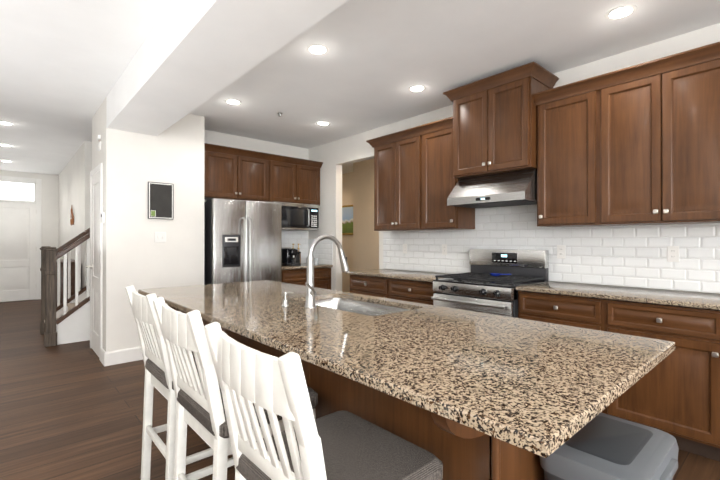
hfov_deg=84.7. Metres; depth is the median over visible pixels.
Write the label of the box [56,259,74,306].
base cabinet
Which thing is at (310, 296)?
pull-down faucet
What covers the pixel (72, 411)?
floor
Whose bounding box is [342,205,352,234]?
landscape painting
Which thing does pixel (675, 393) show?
base cabinet
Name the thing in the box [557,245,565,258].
electrical outlet plate
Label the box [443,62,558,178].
upper cabinet
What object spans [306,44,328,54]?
recessed light
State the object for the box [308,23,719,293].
wall
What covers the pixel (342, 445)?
stool
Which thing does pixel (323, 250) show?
tile backsplash
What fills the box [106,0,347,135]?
soffit beam
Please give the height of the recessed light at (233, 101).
0.004 m
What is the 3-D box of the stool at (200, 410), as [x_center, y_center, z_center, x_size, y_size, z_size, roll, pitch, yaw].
[-0.497,0.752,1.589,0.512,1.044,0.456,0,0,-42]
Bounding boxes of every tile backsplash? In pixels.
[281,230,308,262]
[309,239,332,264]
[383,204,719,292]
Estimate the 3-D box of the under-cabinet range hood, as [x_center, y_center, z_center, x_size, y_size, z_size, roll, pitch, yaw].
[1.250,-0.457,3.598,0.491,0.275,0.750,0,0,-42]
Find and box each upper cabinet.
[204,143,322,205]
[366,116,474,230]
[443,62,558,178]
[532,42,719,226]
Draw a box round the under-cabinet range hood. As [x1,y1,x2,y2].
[447,169,536,207]
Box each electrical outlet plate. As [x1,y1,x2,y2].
[403,244,406,253]
[442,244,446,254]
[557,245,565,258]
[667,246,678,261]
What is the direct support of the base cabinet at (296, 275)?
on the floor
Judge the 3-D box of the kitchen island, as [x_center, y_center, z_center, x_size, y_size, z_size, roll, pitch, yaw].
[-0.242,0.817,2.148,1.081,0.915,2.930,0,0,-42]
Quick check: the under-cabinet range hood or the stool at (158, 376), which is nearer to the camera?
the stool at (158, 376)
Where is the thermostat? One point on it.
(102, 217)
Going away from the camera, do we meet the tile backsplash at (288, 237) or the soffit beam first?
the soffit beam
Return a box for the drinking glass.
[314,258,318,264]
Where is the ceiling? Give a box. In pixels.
[0,0,719,174]
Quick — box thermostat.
[101,212,104,222]
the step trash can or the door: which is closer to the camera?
the step trash can
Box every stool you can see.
[125,285,212,479]
[153,297,317,479]
[204,322,442,479]
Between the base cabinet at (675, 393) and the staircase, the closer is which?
the base cabinet at (675, 393)
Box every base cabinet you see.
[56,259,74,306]
[281,263,332,289]
[346,269,448,304]
[516,281,719,461]
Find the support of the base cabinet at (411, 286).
on the floor
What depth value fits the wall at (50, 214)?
8.71 m
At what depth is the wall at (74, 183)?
6.42 m
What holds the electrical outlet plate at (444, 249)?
attached to the tile backsplash at (632, 256)
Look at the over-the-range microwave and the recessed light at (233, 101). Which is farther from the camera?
the over-the-range microwave
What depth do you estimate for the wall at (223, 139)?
5.69 m
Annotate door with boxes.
[0,176,41,301]
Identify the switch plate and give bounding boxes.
[154,232,165,242]
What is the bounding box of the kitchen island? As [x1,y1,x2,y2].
[138,280,674,479]
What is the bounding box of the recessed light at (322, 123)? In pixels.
[316,121,329,125]
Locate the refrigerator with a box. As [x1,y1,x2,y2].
[204,198,280,284]
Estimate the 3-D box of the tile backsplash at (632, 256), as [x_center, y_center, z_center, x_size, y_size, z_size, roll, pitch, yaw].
[2.453,-0.118,2.625,0.007,0.953,6.483,0,0,-42]
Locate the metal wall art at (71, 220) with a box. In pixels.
[70,205,73,225]
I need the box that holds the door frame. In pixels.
[86,163,102,360]
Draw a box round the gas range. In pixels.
[431,249,548,317]
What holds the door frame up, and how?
attached to the wall block
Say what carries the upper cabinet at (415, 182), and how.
attached to the wall at (708, 35)
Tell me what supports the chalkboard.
attached to the wall block
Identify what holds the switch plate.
attached to the wall block
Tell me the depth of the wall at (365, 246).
6.96 m
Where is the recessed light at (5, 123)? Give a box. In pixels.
[0,121,13,124]
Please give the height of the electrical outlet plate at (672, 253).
0.115 m
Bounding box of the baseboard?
[101,347,142,365]
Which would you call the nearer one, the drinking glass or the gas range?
the gas range
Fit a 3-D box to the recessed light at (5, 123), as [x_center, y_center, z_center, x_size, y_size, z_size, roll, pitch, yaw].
[-4.435,-1.457,4.935,0.176,0.004,0.176,0,0,-42]
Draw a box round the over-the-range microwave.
[274,202,318,230]
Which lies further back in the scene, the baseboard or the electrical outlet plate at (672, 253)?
the baseboard
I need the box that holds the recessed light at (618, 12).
[605,4,636,19]
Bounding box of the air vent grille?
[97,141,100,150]
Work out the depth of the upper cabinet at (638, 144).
2.74 m
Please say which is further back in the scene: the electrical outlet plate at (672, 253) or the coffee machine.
the coffee machine
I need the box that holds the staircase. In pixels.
[40,228,89,346]
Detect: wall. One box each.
[0,170,58,301]
[59,141,91,288]
[204,130,307,230]
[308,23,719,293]
[342,172,352,292]
[353,158,378,270]
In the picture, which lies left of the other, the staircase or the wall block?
the staircase
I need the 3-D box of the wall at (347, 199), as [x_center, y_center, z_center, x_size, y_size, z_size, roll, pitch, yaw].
[0.930,-0.083,7.280,0.100,2.740,7.100,0,0,-42]
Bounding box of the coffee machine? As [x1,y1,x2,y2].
[281,247,300,265]
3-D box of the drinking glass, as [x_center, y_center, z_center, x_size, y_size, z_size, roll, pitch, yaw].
[-0.657,0.320,5.934,0.070,0.095,0.069,0,0,-42]
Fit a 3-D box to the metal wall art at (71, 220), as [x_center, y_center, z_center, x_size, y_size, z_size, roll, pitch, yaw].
[-4.961,-0.425,6.806,0.019,0.347,0.386,0,0,-42]
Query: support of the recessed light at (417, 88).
in the ceiling
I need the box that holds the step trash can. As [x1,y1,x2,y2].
[540,413,678,479]
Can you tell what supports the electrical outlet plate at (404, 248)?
attached to the tile backsplash at (632, 256)
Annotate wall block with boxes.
[92,97,204,351]
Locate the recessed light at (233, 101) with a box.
[224,99,241,104]
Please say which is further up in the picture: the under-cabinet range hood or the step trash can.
the under-cabinet range hood
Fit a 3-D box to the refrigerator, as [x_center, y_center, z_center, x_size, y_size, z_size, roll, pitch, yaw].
[-1.568,0.395,5.144,0.910,1.772,0.730,0,0,-42]
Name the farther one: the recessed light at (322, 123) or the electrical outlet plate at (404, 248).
the recessed light at (322, 123)
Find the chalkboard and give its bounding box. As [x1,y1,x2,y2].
[148,182,173,219]
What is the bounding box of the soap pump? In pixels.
[282,292,293,306]
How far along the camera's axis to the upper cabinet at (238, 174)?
5.37 m
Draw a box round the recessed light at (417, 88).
[408,85,425,91]
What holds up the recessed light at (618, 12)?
in the ceiling
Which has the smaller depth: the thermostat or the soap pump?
the soap pump
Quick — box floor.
[0,299,719,479]
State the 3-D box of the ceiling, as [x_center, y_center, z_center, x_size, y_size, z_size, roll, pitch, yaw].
[-1.644,-1.512,3.857,10.500,0.100,16.600,0,0,-42]
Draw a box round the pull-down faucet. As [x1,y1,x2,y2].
[305,234,348,307]

